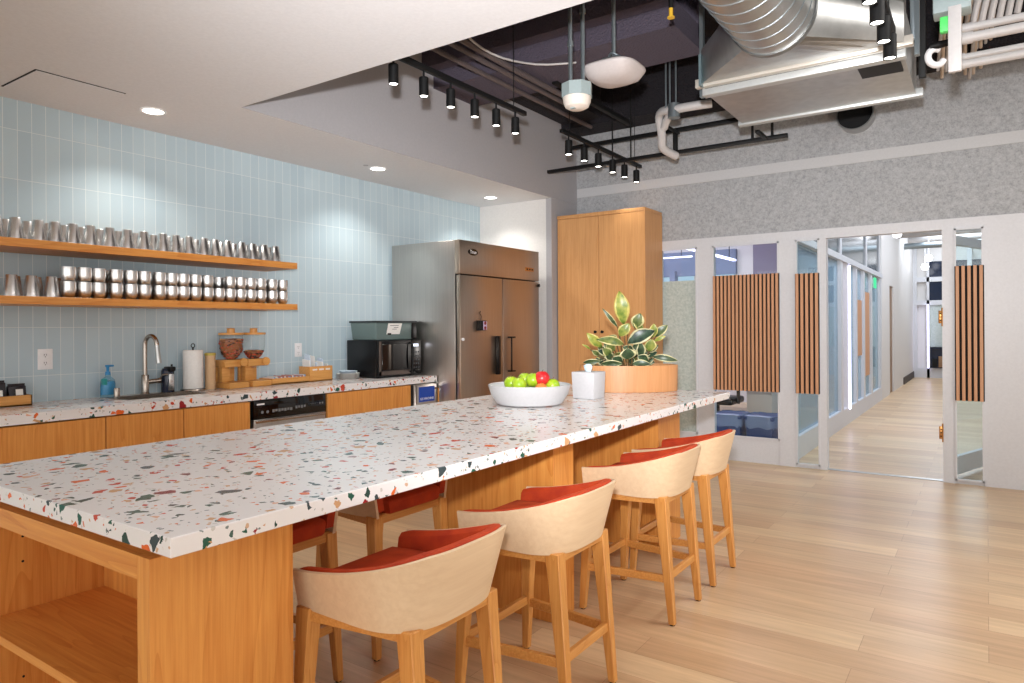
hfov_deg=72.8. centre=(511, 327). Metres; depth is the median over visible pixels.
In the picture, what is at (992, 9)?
cable
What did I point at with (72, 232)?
steel tumbler
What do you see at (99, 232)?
steel tumbler
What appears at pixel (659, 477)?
bar stool
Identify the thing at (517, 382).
apple
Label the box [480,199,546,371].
wall
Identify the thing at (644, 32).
girder
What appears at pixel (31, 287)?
steel tumbler
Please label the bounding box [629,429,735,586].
bar stool
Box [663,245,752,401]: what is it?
wall
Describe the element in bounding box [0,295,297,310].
wall shelf
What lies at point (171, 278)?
steel cup
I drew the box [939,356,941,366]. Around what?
box
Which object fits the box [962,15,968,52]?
cable
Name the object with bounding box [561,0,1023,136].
wall
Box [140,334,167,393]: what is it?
faucet
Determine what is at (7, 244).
wall shelf
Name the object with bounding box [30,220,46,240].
steel tumbler
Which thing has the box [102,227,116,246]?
steel tumbler
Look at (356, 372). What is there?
paper plate
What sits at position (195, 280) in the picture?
steel cup
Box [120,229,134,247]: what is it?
steel tumbler
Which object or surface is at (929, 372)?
trim
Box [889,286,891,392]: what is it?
door
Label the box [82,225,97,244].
steel tumbler
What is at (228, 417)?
base cabinet
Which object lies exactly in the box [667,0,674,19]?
sprinkler head
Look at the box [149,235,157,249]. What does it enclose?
steel tumbler
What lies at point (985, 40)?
cable
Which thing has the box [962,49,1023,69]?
pipe
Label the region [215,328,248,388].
dispenser
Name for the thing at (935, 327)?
window
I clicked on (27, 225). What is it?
steel tumbler
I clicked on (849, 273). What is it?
light strip
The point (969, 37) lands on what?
pipe
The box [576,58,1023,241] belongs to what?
wall
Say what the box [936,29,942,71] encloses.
cable
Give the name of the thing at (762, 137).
channel
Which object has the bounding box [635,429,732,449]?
cushion
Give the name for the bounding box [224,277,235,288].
steel cup
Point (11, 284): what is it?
steel tumbler
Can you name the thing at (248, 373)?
dispenser
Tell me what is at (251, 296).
steel cup
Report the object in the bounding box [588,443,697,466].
cushion
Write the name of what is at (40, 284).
steel tumbler
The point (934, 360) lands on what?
box
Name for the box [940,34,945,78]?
cable
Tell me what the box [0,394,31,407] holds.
tray
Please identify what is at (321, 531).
bar stool
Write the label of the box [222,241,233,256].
steel tumbler
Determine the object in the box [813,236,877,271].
window
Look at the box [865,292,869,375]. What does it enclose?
notice board
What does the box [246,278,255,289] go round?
steel cup
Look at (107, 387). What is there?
soap bottle
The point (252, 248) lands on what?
steel tumbler
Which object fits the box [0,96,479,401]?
wall
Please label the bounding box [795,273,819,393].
screen
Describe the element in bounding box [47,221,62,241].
steel tumbler
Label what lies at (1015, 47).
pipe
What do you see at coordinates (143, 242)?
steel tumbler
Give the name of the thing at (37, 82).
access hatch
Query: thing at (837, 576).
floor
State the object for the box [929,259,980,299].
window
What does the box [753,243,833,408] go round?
panel
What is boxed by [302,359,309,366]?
paper packet
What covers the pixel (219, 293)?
steel cup
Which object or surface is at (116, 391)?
air gap
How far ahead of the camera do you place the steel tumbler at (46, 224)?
4.16 m
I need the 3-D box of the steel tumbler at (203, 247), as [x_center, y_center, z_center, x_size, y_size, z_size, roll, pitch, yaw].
[-2.180,-0.570,4.907,0.085,0.122,0.084,0,0,34]
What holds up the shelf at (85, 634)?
attached to the kitchen island
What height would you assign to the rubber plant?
0.548 m
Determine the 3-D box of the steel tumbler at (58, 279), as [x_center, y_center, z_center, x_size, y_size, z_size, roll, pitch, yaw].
[-2.772,-0.241,4.221,0.084,0.122,0.085,0,0,34]
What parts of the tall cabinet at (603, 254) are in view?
door, door, panel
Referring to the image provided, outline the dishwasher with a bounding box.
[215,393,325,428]
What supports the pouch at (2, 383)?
in the tray at (21, 400)
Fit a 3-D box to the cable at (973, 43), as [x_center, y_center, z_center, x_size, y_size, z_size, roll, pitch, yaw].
[3.679,-2.440,5.544,0.032,0.807,0.365,0,0,26]
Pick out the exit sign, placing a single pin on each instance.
(874, 278)
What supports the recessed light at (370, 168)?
in the ceiling
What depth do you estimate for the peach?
3.92 m
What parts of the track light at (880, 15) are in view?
rail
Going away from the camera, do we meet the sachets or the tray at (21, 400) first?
the tray at (21, 400)
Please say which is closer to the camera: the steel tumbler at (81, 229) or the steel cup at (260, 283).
the steel tumbler at (81, 229)
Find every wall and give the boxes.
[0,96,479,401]
[242,52,576,379]
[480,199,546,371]
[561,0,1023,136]
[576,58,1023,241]
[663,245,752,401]
[872,238,980,377]
[880,235,912,399]
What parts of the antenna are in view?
rod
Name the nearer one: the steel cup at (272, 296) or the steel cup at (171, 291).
the steel cup at (171, 291)
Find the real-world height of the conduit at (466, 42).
0.796 m
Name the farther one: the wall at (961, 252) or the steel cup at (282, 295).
the wall at (961, 252)
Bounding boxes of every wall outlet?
[37,349,52,369]
[294,343,301,356]
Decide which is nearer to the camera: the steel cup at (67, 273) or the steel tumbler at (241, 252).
the steel cup at (67, 273)
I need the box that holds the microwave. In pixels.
[347,339,420,377]
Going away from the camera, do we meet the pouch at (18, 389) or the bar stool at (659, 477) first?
the bar stool at (659, 477)
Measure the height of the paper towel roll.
0.346 m
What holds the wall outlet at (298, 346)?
attached to the wall at (340, 232)
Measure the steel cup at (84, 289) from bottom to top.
0.099 m
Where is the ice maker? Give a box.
[409,383,438,405]
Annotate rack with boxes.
[933,0,970,73]
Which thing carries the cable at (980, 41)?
hanging from the deck
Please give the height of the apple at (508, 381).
0.086 m
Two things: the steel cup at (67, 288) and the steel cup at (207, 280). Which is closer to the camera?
the steel cup at (67, 288)
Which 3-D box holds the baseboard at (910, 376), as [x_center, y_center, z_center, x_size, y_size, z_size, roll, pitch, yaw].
[9.747,1.219,17.025,0.020,0.160,2.700,0,0,34]
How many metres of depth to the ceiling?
3.58 m
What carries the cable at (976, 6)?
hanging from the deck
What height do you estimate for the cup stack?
0.272 m
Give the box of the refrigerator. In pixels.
[392,239,539,401]
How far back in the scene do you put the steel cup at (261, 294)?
5.26 m
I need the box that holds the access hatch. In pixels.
[2,69,125,107]
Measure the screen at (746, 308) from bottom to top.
1.160 m
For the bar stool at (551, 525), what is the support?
on the floor
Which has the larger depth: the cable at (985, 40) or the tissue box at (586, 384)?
the cable at (985, 40)
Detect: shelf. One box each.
[0,236,296,271]
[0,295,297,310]
[0,586,137,682]
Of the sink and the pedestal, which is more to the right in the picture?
the pedestal
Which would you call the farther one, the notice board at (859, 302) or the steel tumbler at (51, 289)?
the notice board at (859, 302)
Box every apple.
[504,375,515,386]
[512,376,526,386]
[518,372,527,380]
[526,373,536,386]
[536,370,549,384]
[546,377,559,386]
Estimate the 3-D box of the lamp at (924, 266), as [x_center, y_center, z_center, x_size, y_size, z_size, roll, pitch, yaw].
[10.193,-1.934,17.130,0.180,1.040,0.180,0,0,34]
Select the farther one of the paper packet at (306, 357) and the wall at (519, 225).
the wall at (519, 225)
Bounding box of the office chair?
[717,391,743,410]
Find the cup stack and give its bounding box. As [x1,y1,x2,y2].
[204,353,215,389]
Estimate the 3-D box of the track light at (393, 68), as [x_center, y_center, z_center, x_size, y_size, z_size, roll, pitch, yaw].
[-0.382,-2.118,4.420,0.058,1.440,1.680,0,0,34]
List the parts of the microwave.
door, trim, handle, control panel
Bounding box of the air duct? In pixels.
[695,0,923,127]
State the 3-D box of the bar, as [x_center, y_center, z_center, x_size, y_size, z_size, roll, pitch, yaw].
[0.778,-2.065,6.426,0.050,0.040,1.500,0,0,34]
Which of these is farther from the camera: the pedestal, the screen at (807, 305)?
the pedestal
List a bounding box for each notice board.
[857,300,861,355]
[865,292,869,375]
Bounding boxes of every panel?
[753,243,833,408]
[1002,213,1023,489]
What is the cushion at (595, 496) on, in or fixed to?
on the bar stool at (551, 525)
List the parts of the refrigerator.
door, panel, handle, handle, door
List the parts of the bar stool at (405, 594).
leg, seat, foot rail, leg, leg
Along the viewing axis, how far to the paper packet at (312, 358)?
5.92 m
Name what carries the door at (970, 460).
in the wall at (982, 181)
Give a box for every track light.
[388,33,526,134]
[560,99,641,182]
[862,0,896,60]
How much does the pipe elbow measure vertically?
0.140 m
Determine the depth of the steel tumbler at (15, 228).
3.93 m
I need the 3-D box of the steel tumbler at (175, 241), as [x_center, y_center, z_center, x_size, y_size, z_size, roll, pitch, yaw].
[-2.298,-0.570,4.739,0.084,0.122,0.085,0,0,34]
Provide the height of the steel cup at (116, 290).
0.099 m
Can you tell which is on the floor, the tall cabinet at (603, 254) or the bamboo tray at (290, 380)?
the tall cabinet at (603, 254)
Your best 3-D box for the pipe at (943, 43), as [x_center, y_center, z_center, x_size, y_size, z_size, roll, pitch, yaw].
[2.699,-1.750,4.238,0.254,0.063,0.044,0,0,30]
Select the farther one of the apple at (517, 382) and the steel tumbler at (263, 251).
the steel tumbler at (263, 251)
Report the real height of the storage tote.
0.174 m
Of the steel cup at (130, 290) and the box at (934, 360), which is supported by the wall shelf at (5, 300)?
the steel cup at (130, 290)
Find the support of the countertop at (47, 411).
on the base cabinet at (342, 403)
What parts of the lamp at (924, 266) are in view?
bulb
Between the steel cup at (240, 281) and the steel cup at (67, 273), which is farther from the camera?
the steel cup at (240, 281)
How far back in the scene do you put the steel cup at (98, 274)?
4.29 m
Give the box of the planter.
[580,363,677,392]
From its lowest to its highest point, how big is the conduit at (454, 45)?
0.777 m
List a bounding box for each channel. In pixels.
[547,84,787,173]
[572,118,737,149]
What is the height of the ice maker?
0.845 m
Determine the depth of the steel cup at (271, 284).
5.34 m
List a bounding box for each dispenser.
[161,364,175,392]
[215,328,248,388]
[237,328,271,386]
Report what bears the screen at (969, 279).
attached to the wall at (982, 181)
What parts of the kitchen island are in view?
panel, rail, panel, panel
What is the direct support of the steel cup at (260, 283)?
on the steel cup at (261, 294)
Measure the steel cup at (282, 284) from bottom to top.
0.099 m
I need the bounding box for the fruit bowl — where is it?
[488,382,570,407]
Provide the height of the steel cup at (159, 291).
0.099 m
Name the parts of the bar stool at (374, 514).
leg, leg, seat, leg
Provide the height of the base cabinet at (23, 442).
0.850 m
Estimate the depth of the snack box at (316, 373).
5.91 m
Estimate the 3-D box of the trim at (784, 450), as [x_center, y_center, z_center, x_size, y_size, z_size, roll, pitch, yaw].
[2.449,0.207,6.934,4.010,2.275,0.114,0,0,34]
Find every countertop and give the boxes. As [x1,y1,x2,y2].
[0,375,436,426]
[0,385,729,557]
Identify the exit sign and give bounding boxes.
[873,277,876,287]
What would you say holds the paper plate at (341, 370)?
on the paper plate
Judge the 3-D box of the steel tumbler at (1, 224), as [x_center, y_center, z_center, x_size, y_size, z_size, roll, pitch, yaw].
[-2.886,-0.566,3.874,0.084,0.122,0.085,0,0,34]
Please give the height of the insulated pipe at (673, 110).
1.350 m
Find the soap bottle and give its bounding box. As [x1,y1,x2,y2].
[101,365,114,394]
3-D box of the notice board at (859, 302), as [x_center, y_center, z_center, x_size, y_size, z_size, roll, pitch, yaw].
[5.281,0.002,10.575,0.015,0.850,0.580,0,0,34]
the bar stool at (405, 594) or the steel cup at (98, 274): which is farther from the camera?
the steel cup at (98, 274)
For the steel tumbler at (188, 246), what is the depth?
4.79 m
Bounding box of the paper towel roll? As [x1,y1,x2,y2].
[180,343,205,391]
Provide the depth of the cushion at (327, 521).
2.65 m
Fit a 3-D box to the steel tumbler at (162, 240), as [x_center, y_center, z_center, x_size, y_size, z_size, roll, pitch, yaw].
[-2.346,-0.569,4.660,0.085,0.122,0.084,0,0,34]
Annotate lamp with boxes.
[892,234,901,237]
[921,248,928,269]
[924,236,932,261]
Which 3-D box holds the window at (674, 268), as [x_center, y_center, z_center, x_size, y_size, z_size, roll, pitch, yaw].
[2.973,-0.034,13.112,2.500,2.750,0.200,0,0,34]
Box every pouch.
[0,380,5,396]
[6,383,25,395]
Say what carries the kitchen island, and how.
on the floor
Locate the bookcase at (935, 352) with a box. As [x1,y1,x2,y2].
[930,347,941,367]
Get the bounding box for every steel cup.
[60,266,76,280]
[60,281,76,296]
[76,267,91,281]
[77,282,91,297]
[92,268,105,282]
[92,282,106,297]
[105,270,108,283]
[108,269,122,283]
[109,283,123,298]
[124,270,137,283]
[124,284,137,298]
[138,271,151,284]
[138,285,151,299]
[152,272,165,285]
[153,285,165,299]
[166,273,177,285]
[166,286,177,300]
[177,274,189,286]
[178,286,189,300]
[189,274,201,286]
[190,287,201,300]
[201,275,213,287]
[202,288,213,301]
[213,277,223,287]
[213,288,224,301]
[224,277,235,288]
[225,289,235,301]
[235,277,245,288]
[235,289,245,302]
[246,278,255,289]
[246,290,256,302]
[256,279,265,289]
[256,290,265,302]
[266,279,277,290]
[266,291,277,302]
[277,280,287,290]
[277,291,287,303]
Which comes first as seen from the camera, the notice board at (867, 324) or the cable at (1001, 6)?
the cable at (1001, 6)
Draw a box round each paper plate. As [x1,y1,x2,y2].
[336,372,358,374]
[339,370,356,371]
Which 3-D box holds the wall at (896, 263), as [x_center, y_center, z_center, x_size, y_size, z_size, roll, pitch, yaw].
[8.583,-0.569,15.481,0.140,3.750,6.650,0,0,34]
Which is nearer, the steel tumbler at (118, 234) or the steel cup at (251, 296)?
the steel tumbler at (118, 234)
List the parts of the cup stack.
lid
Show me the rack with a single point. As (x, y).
(949, 13)
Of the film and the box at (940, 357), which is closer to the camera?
the film
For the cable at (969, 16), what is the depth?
5.55 m
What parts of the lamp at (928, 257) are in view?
bulb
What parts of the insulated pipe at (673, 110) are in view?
rod, rod, rod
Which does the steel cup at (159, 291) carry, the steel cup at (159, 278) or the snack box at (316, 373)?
the steel cup at (159, 278)
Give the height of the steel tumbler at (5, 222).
0.122 m
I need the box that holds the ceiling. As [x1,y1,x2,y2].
[0,0,591,206]
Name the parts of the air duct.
plate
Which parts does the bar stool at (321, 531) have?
seat, foot rail, leg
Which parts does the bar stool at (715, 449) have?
leg, foot rail, leg, leg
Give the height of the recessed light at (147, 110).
0.006 m
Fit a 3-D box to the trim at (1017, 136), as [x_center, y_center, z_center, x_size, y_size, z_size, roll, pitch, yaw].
[4.187,-1.573,5.705,8.315,0.100,0.024,0,0,34]
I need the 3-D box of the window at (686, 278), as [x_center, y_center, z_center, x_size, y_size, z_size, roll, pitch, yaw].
[3.143,-0.260,13.097,0.600,1.400,0.030,0,0,34]
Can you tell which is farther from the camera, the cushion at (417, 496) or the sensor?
the sensor
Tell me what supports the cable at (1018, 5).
hanging from the deck
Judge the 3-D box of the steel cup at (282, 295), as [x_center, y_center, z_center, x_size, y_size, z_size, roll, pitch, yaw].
[-1.805,-0.235,5.457,0.082,0.099,0.083,0,0,34]
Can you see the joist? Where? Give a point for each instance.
(590, 112)
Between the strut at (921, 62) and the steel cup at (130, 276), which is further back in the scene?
the steel cup at (130, 276)
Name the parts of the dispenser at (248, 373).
lid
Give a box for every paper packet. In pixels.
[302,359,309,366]
[304,354,310,366]
[310,355,314,366]
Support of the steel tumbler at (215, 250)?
on the wall shelf at (7, 244)
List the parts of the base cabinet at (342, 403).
door, door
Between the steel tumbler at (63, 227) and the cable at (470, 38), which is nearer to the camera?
the steel tumbler at (63, 227)
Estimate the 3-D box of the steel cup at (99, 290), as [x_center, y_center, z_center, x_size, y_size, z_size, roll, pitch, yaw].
[-2.577,-0.230,4.329,0.082,0.099,0.083,0,0,34]
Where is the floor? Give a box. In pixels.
[293,377,1023,682]
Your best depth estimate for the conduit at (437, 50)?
5.80 m
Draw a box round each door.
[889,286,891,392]
[938,235,982,474]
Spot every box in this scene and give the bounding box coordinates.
[299,365,332,381]
[572,364,604,399]
[933,359,936,366]
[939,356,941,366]
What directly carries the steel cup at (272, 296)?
on the wall shelf at (5, 300)
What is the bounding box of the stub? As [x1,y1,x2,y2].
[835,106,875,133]
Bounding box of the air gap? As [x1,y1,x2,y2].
[113,388,120,397]
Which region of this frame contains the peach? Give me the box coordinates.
[535,382,546,386]
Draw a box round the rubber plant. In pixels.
[582,291,677,365]
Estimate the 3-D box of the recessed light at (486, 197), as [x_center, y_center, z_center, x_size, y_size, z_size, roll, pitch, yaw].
[-0.232,-1.410,7.532,0.160,0.006,0.160,0,0,34]
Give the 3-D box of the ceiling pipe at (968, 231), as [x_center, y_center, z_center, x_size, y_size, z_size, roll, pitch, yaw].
[9.586,-2.050,14.637,2.485,0.136,0.140,0,0,34]
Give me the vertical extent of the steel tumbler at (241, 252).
0.122 m
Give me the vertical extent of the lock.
0.187 m
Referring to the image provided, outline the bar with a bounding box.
[552,81,632,125]
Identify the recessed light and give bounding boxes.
[139,107,166,115]
[369,167,386,170]
[483,196,497,198]
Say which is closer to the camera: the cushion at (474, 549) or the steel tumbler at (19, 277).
the cushion at (474, 549)
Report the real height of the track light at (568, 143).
1.320 m
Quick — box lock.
[477,311,486,330]
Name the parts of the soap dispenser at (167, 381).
panel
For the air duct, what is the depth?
4.06 m
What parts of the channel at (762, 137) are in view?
rod, rod, rod, cross arm, rod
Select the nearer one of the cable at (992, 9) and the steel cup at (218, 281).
the cable at (992, 9)
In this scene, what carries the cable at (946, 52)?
hanging from the deck
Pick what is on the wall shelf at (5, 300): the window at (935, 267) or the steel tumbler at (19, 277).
the steel tumbler at (19, 277)
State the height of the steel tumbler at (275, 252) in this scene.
0.122 m
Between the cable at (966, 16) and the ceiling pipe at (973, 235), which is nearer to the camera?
the cable at (966, 16)
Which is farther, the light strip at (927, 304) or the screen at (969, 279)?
the light strip at (927, 304)
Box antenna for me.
[585,0,645,88]
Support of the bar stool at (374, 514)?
on the floor
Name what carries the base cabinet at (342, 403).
on the floor
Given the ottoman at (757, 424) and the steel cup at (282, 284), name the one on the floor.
the ottoman at (757, 424)
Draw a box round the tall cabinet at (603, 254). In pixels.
[557,207,662,384]
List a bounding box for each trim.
[577,130,1023,197]
[662,215,1003,487]
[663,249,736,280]
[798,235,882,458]
[828,468,942,481]
[913,247,971,377]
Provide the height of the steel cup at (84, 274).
0.099 m
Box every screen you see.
[713,273,779,391]
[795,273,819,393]
[954,265,984,401]
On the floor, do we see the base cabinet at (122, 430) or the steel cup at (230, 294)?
the base cabinet at (122, 430)
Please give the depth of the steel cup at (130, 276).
4.46 m
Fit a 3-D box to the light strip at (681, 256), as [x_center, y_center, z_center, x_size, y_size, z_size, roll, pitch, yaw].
[2.514,-1.841,13.078,1.800,1.130,0.040,0,0,34]
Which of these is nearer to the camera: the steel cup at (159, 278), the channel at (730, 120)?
the steel cup at (159, 278)
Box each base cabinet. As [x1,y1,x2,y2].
[0,416,105,463]
[103,408,183,448]
[182,401,249,437]
[324,385,410,417]
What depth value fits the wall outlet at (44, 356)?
4.37 m
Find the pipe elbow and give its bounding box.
[924,48,946,67]
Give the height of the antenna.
1.316 m
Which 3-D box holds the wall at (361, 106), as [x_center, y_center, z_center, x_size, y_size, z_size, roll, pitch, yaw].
[-0.531,-0.737,6.267,0.124,4.200,4.390,0,0,34]
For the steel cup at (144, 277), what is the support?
on the steel cup at (144, 291)
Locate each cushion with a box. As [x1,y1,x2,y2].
[300,523,500,572]
[318,512,334,528]
[377,480,445,512]
[463,478,611,511]
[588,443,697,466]
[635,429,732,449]
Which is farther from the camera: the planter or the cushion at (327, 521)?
the planter
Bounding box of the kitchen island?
[0,413,679,682]
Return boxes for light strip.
[663,250,691,258]
[686,246,735,260]
[848,265,850,408]
[927,304,928,367]
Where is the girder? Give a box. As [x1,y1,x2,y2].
[422,0,698,105]
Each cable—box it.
[468,37,575,65]
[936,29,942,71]
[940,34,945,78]
[944,33,947,71]
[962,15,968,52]
[963,0,972,74]
[967,0,975,78]
[970,0,981,21]
[972,5,980,74]
[978,0,989,20]
[979,29,983,68]
[984,0,990,43]
[987,0,997,19]
[996,0,1006,17]
[1005,0,1014,15]
[1013,0,1022,12]
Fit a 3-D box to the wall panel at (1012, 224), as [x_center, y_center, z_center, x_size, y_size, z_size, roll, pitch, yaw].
[5.791,0.186,4.646,4.090,2.275,0.092,0,0,34]
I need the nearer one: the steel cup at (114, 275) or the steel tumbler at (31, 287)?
the steel tumbler at (31, 287)
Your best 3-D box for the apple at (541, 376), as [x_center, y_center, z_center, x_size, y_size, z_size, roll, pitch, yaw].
[0.173,0.286,4.000,0.092,0.092,0.092,0,0,34]
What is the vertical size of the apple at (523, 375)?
0.084 m
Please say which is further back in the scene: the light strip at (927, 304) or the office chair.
the light strip at (927, 304)
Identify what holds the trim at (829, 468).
on the floor
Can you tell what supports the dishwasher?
on the floor
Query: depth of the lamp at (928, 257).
16.70 m
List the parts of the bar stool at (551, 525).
leg, foot rail, seat, leg, leg, leg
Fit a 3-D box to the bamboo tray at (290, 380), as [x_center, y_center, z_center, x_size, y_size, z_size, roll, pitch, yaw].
[-1.872,0.432,5.717,0.170,0.052,0.370,0,0,34]
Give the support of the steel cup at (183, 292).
on the wall shelf at (5, 300)
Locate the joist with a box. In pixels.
[509,82,600,124]
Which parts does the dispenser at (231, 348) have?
lid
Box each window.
[664,276,693,281]
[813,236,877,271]
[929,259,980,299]
[929,305,941,346]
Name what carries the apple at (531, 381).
in the fruit bowl
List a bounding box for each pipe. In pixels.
[655,60,711,159]
[899,229,980,237]
[904,239,980,249]
[908,233,980,242]
[930,39,947,48]
[962,12,1023,32]
[962,22,1023,44]
[962,43,1023,59]
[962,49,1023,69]
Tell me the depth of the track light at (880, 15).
3.30 m
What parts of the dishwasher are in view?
door, control panel, handle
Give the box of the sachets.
[263,374,305,378]
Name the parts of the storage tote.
lid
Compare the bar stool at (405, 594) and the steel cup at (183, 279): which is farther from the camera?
the steel cup at (183, 279)
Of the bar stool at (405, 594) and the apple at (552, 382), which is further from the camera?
the apple at (552, 382)
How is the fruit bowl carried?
on the island countertop at (177, 497)
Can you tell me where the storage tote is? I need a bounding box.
[349,321,416,339]
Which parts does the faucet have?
spout, lever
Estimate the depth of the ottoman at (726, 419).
7.29 m
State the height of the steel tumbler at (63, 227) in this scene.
0.122 m
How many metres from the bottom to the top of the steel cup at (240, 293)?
0.099 m
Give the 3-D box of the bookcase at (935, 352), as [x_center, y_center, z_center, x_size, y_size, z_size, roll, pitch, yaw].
[11.133,0.765,17.595,0.900,0.530,0.110,0,0,34]
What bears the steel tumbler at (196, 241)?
on the wall shelf at (7, 244)
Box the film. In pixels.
[663,280,695,431]
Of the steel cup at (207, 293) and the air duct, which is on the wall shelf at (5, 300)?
the steel cup at (207, 293)
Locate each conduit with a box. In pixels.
[431,47,592,128]
[447,42,563,104]
[459,39,561,97]
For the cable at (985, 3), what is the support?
hanging from the deck
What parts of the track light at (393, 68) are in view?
rail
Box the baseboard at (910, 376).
[903,371,913,384]
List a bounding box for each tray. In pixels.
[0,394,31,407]
[259,376,309,384]
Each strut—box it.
[910,0,913,35]
[918,0,925,78]
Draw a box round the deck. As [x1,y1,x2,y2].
[705,8,719,37]
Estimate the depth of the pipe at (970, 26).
3.81 m
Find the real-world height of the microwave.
0.341 m
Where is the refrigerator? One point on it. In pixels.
(444, 287)
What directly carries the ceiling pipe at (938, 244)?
attached to the wall at (896, 263)
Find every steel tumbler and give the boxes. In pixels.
[0,216,3,236]
[2,219,8,236]
[2,274,19,295]
[7,217,23,237]
[18,276,22,295]
[22,221,31,238]
[23,275,39,295]
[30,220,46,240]
[37,277,43,296]
[43,276,59,296]
[45,223,48,234]
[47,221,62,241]
[57,278,62,296]
[61,225,66,241]
[65,223,80,243]
[79,227,83,243]
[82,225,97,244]
[96,229,103,244]
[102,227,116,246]
[115,231,121,246]
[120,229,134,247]
[133,233,137,248]
[137,231,150,249]
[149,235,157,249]
[156,233,169,251]
[169,235,181,252]
[182,236,195,253]
[194,239,198,253]
[197,238,209,254]
[210,239,220,255]
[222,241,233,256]
[232,244,236,256]
[236,242,246,257]
[247,244,258,259]
[258,245,269,260]
[270,246,280,260]
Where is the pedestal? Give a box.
[747,391,777,412]
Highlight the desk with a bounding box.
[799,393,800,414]
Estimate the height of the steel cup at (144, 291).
0.099 m
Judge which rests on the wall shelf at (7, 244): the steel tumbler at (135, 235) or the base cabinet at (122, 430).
the steel tumbler at (135, 235)
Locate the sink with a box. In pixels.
[105,391,206,415]
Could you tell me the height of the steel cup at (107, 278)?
0.099 m
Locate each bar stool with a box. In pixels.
[293,511,342,682]
[293,523,506,682]
[316,479,447,660]
[455,478,617,682]
[579,443,701,625]
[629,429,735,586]
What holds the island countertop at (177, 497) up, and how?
on the kitchen island
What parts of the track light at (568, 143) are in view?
rail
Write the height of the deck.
1.495 m
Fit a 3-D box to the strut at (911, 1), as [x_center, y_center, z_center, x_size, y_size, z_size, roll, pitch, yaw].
[2.546,-2.342,4.400,0.040,1.028,0.040,0,0,34]
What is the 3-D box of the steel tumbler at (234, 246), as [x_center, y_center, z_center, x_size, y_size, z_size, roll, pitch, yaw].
[-2.094,-0.571,5.233,0.085,0.122,0.084,0,0,34]
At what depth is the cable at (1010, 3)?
4.57 m
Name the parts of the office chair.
seat, armrest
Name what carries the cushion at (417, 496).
on the bar stool at (374, 514)
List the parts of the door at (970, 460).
frame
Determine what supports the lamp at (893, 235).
hanging from the ceiling
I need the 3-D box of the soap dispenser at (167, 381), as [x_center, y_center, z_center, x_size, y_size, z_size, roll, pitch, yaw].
[-2.456,0.361,4.965,0.114,0.199,0.087,0,0,34]
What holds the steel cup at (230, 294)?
on the wall shelf at (5, 300)
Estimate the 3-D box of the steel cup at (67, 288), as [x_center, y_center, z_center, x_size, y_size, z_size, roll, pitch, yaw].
[-2.675,-0.230,4.186,0.083,0.099,0.082,0,0,34]
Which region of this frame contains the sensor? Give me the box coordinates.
[562,3,591,111]
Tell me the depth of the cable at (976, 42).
5.54 m
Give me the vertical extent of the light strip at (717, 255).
1.250 m

